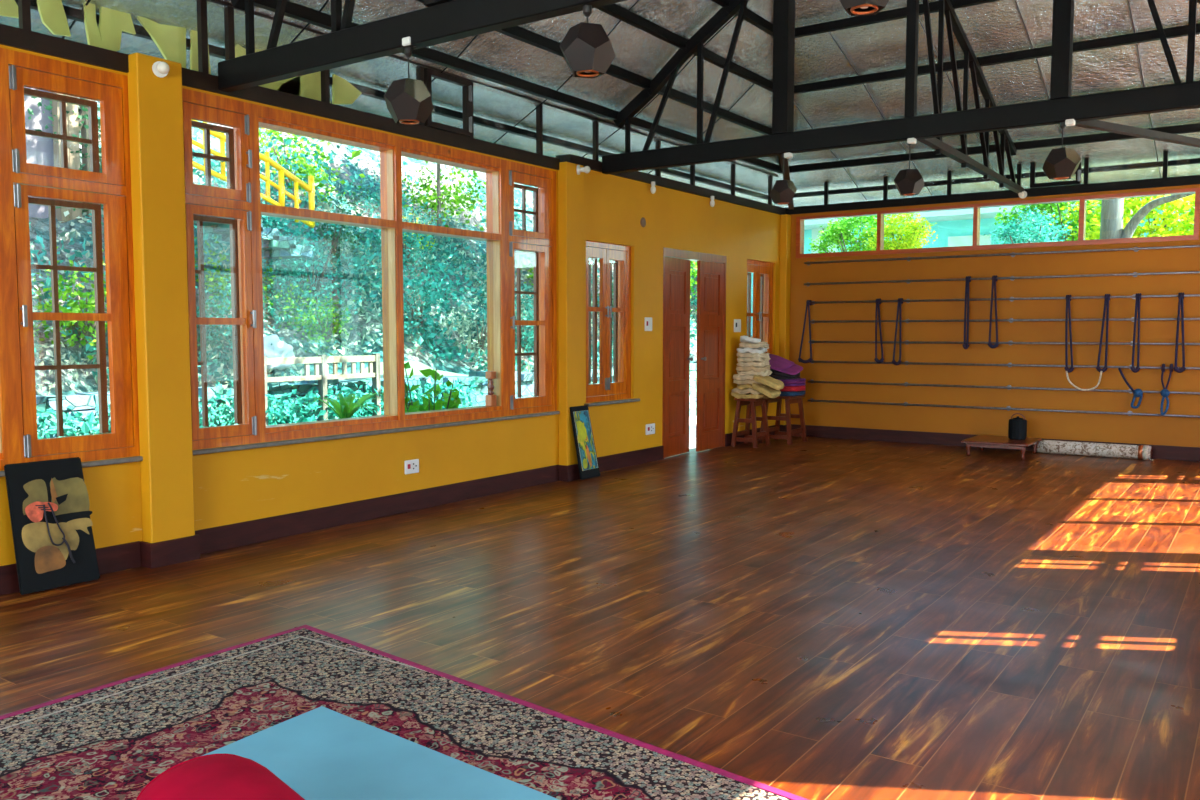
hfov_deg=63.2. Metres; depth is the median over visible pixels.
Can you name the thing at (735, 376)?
folded blanket
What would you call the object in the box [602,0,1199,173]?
roof truss
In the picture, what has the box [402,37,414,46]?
junction box
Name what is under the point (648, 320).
light switch
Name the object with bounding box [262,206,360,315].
bush
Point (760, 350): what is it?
folded blanket
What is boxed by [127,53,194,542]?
wall pillar
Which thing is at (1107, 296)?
rope
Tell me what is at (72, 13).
roof beam
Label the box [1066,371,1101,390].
cord
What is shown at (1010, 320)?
wall rail
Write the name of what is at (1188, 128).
roof beam
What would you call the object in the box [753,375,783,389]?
folded blanket
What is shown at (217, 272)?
bush
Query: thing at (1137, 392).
rope
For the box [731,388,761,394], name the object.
folded blanket
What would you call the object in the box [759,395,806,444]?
wooden stool
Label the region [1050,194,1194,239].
leafy tree
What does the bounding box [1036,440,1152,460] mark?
rolled rug
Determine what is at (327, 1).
wire
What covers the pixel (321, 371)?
fence
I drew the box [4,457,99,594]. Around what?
painting
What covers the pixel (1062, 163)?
pendant lamp
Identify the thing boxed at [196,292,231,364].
bush
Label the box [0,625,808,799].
patterned rug
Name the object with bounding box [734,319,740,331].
light switch
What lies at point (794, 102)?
wire
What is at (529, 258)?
bush
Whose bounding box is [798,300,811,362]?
rope
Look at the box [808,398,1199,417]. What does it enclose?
wall rail
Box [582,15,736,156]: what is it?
wire
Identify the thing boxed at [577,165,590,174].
holder
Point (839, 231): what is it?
leafy tree
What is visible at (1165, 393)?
rope
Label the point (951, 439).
baseboard
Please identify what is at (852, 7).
pendant lamp
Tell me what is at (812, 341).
wall rail
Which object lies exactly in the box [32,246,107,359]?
bush
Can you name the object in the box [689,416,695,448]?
path
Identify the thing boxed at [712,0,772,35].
roof beam
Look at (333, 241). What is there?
bush
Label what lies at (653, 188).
holder
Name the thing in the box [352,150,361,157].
leafy tree
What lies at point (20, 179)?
window
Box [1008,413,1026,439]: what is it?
canister
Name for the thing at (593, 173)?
trim
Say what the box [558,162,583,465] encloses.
wall pillar
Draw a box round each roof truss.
[218,0,625,91]
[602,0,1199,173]
[917,0,1023,193]
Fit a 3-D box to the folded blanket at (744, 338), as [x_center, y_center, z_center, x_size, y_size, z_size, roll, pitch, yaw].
[1.726,-0.681,11.198,0.241,0.120,0.203,0,4,6]
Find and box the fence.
[264,353,380,424]
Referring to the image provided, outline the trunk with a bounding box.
[1100,193,1194,238]
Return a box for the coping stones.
[36,362,695,411]
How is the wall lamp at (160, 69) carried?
attached to the wall pillar at (155, 104)
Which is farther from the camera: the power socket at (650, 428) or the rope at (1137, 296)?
the rope at (1137, 296)
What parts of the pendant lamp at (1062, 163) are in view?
lamp shade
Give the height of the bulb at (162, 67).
0.064 m
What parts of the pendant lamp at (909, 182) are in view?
lamp shade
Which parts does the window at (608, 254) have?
sash, sill, sash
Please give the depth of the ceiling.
8.81 m
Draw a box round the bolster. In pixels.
[136,753,304,799]
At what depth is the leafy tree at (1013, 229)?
14.19 m
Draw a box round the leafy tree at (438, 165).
[409,158,440,225]
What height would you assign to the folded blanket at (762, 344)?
0.097 m
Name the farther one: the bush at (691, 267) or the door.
the bush at (691, 267)
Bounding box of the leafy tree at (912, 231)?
[858,212,937,250]
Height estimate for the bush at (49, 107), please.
1.850 m
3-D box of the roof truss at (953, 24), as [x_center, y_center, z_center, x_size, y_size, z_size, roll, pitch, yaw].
[3.411,-2.911,8.910,0.060,1.629,4.239,3,5,35]
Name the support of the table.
on the floor
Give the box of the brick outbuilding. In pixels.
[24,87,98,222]
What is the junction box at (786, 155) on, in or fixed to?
attached to the roof truss at (1061, 106)
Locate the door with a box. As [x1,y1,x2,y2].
[662,247,726,457]
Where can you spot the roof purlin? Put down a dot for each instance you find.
(1199, 80)
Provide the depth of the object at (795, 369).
11.44 m
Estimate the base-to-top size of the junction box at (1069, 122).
0.038 m
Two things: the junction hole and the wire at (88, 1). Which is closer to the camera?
the wire at (88, 1)
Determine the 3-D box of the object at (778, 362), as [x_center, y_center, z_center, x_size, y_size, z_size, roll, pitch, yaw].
[2.098,-0.455,11.613,0.357,0.174,0.354,3,5,35]
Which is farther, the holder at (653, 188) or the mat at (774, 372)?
the mat at (774, 372)
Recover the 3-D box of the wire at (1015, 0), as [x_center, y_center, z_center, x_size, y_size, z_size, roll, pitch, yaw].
[4.012,-3.004,8.929,0.011,1.621,4.954,3,5,35]
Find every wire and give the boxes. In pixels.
[62,0,90,38]
[290,0,328,42]
[431,35,477,82]
[494,0,639,142]
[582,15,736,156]
[648,83,753,173]
[794,102,867,200]
[823,22,931,195]
[919,19,1001,189]
[1015,0,1075,177]
[1127,0,1160,177]
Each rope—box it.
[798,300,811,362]
[874,298,883,362]
[892,298,902,364]
[962,276,970,348]
[988,275,998,348]
[1064,295,1073,372]
[1096,294,1110,372]
[1118,368,1142,408]
[1130,293,1140,372]
[1160,363,1172,414]
[1173,292,1185,372]
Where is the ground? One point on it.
(416, 366)
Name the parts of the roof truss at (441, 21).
post, post, post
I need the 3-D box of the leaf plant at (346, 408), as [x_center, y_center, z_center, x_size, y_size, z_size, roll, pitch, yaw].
[-2.201,0.458,8.507,0.914,1.021,0.865,1,4,9]
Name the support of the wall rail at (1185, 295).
attached to the wall at (1133, 429)
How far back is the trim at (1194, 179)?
10.82 m
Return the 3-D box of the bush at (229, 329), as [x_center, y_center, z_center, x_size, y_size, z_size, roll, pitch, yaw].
[-4.220,-0.915,11.242,1.569,1.398,1.383,-3,5,-41]
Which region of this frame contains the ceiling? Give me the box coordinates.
[0,0,1199,207]
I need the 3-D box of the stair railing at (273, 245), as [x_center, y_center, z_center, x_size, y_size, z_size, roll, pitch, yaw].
[-4.240,-2.380,11.175,0.735,1.386,1.848,3,5,35]
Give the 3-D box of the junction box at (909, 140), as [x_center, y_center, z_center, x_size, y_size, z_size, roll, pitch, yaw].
[2.351,-1.952,7.357,0.056,0.038,0.060,3,5,35]
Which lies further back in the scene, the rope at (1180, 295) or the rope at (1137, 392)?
the rope at (1137, 392)
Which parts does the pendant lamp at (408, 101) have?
lamp shade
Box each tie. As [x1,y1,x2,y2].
[779,155,793,208]
[1074,120,1199,147]
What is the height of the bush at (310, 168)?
2.023 m
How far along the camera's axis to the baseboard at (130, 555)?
6.47 m
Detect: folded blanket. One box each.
[730,393,768,398]
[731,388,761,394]
[733,374,768,379]
[733,379,760,384]
[736,361,768,366]
[736,365,770,371]
[737,347,766,353]
[737,352,769,357]
[737,356,770,362]
[737,369,771,376]
[737,384,766,389]
[739,341,768,348]
[740,335,760,343]
[752,383,780,397]
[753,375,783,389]
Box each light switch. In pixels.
[645,317,651,330]
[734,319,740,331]
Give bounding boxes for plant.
[288,392,383,418]
[404,361,460,412]
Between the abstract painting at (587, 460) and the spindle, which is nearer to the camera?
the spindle
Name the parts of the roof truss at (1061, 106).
post, post, post, post, post, post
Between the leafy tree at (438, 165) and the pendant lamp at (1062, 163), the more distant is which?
the leafy tree at (438, 165)
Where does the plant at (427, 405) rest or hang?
on the path
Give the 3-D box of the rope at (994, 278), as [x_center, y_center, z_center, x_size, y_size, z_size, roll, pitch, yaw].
[4.391,-0.980,10.858,0.123,0.812,0.094,3,5,35]
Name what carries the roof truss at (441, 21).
on the beam at (11, 36)
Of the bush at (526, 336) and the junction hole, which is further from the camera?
the bush at (526, 336)
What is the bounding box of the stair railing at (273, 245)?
[191,119,314,258]
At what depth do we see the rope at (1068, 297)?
10.41 m
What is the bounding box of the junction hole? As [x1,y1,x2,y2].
[640,217,645,226]
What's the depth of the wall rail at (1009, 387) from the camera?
10.90 m
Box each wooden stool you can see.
[731,398,770,447]
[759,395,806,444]
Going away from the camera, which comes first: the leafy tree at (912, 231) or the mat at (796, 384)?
the mat at (796, 384)
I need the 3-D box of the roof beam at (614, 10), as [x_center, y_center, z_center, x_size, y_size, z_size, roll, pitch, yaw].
[-1.742,-2.825,4.867,0.050,0.075,12.710,3,5,35]
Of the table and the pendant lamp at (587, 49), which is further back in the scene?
the table
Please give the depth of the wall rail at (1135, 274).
10.71 m
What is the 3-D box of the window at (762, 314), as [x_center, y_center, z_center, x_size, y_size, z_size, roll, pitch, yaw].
[1.916,-0.919,11.915,0.220,1.538,0.880,3,5,35]
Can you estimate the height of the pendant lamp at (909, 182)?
0.413 m
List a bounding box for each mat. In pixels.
[202,706,558,799]
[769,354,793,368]
[769,375,800,379]
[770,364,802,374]
[770,369,799,376]
[777,378,804,380]
[780,385,805,391]
[780,391,805,395]
[782,381,804,383]
[784,383,805,385]
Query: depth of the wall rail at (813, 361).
10.86 m
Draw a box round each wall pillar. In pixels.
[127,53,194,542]
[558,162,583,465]
[779,214,790,424]
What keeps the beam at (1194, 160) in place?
attached to the ceiling
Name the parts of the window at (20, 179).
handle, sash, sill, sash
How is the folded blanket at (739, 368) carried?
on the folded blanket at (752, 372)
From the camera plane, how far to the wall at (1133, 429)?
10.90 m
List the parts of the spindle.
turned stem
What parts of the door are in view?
panel, panel, panel, panel, panel, panel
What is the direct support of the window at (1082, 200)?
in the wall at (1133, 429)
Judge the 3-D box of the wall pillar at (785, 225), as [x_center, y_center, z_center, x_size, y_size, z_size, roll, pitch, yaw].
[2.330,-0.934,12.328,0.090,2.775,0.130,3,5,35]
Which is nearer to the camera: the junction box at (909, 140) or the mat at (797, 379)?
the junction box at (909, 140)
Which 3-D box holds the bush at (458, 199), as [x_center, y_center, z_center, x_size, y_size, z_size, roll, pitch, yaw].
[-2.608,-3.646,16.922,1.824,1.798,2.050,0,4,-1]
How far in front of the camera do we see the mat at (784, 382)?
11.40 m
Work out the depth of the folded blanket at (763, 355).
11.12 m
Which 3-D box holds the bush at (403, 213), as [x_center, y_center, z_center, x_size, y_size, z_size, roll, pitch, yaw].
[-3.148,-2.664,15.680,1.058,0.739,0.962,0,4,1]
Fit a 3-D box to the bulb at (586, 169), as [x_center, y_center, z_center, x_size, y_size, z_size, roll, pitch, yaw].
[-0.132,-2.007,8.508,0.099,0.064,0.079,3,5,35]
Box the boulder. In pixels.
[264,334,294,371]
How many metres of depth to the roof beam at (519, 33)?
8.44 m
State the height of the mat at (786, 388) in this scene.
0.069 m
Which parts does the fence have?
post, rail, rail, post, post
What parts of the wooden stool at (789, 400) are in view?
leg, leg, seat, leg, leg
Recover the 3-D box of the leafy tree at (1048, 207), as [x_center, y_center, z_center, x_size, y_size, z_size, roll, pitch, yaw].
[7.589,-1.653,15.802,2.294,4.635,2.051,1,4,20]
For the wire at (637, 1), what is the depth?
8.12 m
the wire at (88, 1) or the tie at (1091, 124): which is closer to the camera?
the wire at (88, 1)
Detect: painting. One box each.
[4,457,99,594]
[570,405,599,479]
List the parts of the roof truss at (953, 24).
post, post, post, post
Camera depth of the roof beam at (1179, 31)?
8.79 m
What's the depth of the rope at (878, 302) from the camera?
11.58 m
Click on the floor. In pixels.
(817, 618)
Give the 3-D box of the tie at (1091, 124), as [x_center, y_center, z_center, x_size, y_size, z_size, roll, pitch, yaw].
[4.937,-2.060,7.893,4.120,0.100,0.060,-3,5,-32]
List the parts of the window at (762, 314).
sash, sash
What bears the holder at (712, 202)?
attached to the wall at (237, 486)
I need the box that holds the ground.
[347,360,468,379]
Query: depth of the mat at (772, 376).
11.45 m
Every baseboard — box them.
[0,425,786,594]
[791,424,1199,460]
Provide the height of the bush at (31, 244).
1.250 m
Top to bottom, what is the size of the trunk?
7.464 m
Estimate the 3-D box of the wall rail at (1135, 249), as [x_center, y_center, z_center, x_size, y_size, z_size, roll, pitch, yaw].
[4.700,-1.599,10.656,5.226,0.052,0.090,3,5,35]
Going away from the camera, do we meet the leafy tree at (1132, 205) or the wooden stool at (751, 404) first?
the wooden stool at (751, 404)
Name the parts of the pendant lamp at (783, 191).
lamp shade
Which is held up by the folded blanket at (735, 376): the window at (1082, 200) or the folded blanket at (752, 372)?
the folded blanket at (752, 372)
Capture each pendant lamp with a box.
[384,47,433,124]
[560,5,614,77]
[769,153,796,204]
[840,0,888,15]
[894,143,924,195]
[1042,122,1080,179]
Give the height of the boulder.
0.486 m
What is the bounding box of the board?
[0,0,361,103]
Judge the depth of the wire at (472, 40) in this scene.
7.11 m
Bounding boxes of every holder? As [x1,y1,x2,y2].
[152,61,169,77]
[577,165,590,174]
[650,181,655,193]
[710,196,714,206]
[1018,191,1026,198]
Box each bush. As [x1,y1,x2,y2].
[24,88,103,219]
[30,241,68,348]
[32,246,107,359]
[80,148,228,292]
[194,235,282,330]
[195,263,295,364]
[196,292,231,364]
[197,134,354,234]
[259,128,364,206]
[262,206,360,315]
[269,272,354,354]
[300,180,380,268]
[323,174,453,281]
[337,238,480,352]
[402,166,485,230]
[402,213,434,248]
[439,286,516,356]
[465,255,532,315]
[485,288,533,355]
[514,250,591,284]
[591,266,692,317]
[690,261,696,311]
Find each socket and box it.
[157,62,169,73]
[404,459,418,473]
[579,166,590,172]
[646,423,654,434]
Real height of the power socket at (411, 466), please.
0.100 m
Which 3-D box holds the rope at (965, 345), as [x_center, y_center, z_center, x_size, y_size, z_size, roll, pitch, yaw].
[4.149,-0.985,11.026,0.077,0.825,0.094,3,5,35]
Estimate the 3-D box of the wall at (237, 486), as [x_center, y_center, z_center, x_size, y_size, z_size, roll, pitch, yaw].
[-1.957,-0.501,6.421,0.200,2.720,14.750,3,5,35]
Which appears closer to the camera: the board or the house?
the board
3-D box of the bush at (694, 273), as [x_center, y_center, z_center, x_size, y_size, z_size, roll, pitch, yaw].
[1.558,-3.058,20.656,2.964,2.922,3.332,-1,4,-17]
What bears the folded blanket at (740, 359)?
on the folded blanket at (745, 364)
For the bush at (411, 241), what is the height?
1.864 m
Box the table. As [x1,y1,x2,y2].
[961,435,1041,459]
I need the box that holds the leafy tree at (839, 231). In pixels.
[808,215,898,253]
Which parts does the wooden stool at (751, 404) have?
leg, leg, seat, leg, leg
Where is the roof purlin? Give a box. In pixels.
[793,80,1199,131]
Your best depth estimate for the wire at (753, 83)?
9.82 m
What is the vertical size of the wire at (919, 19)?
2.011 m
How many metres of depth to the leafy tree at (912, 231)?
14.57 m
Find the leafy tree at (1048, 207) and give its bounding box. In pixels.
[994,200,1146,240]
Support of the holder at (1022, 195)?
attached to the roof truss at (953, 24)
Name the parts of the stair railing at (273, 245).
post, post, rail, handrail, rail, post, post, post, post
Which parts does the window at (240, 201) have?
sash, sash, handle, handle, sill, handle, sash, sash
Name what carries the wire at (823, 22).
attached to the ceiling
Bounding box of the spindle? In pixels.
[485,371,496,406]
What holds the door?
in the wall at (237, 486)
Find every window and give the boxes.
[0,47,142,476]
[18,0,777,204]
[182,88,559,454]
[584,240,639,406]
[746,259,773,353]
[796,188,1199,257]
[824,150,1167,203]
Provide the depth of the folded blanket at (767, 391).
11.01 m
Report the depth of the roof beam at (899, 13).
8.56 m
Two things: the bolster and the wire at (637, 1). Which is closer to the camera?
the bolster
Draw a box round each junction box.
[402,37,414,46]
[784,152,792,157]
[907,138,916,143]
[1065,119,1074,125]
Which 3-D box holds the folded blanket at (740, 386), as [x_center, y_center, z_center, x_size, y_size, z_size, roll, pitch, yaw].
[1.777,-0.154,11.261,0.387,0.094,0.371,3,5,35]
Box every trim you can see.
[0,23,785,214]
[786,175,1199,214]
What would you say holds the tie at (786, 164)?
attached to the roof truss at (1061, 106)
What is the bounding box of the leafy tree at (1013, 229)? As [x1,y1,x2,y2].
[982,207,1076,243]
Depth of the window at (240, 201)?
6.83 m
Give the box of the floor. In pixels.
[0,436,1199,799]
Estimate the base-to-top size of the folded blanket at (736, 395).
0.107 m
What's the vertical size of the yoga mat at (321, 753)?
0.014 m
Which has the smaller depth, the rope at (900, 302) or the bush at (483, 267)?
the rope at (900, 302)
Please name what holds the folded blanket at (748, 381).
on the folded blanket at (740, 386)
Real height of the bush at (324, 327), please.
1.011 m
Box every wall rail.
[804,245,1199,265]
[804,271,1199,285]
[808,340,1199,345]
[808,379,1199,394]
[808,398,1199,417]
[809,359,1199,369]
[810,294,1199,304]
[810,317,1199,323]
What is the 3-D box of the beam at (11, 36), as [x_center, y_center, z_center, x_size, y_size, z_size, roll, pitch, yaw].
[-1.896,-1.924,6.342,0.160,0.160,14.850,3,5,35]
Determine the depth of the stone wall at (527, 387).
12.19 m
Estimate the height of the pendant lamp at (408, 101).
0.366 m
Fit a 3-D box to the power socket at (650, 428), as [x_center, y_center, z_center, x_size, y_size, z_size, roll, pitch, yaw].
[0.510,0.294,9.848,0.019,0.105,0.170,3,5,35]
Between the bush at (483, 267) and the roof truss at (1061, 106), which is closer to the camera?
the roof truss at (1061, 106)
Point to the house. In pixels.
(953, 228)
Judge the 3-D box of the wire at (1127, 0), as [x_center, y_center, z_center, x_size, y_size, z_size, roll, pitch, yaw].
[5.034,-2.814,9.012,0.011,1.231,3.674,3,5,35]
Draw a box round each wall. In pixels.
[0,44,780,565]
[37,370,695,437]
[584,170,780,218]
[789,184,1199,446]
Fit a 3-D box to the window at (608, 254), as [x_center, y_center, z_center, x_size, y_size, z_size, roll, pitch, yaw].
[0.057,-0.721,9.245,0.220,1.508,0.880,3,5,35]
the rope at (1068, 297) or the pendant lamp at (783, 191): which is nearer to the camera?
the pendant lamp at (783, 191)
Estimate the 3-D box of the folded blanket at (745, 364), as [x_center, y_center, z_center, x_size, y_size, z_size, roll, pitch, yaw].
[1.770,-0.410,11.248,0.344,0.104,0.340,3,5,35]
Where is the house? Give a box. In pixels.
[693,195,1193,336]
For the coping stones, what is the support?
on the stone wall at (527, 387)

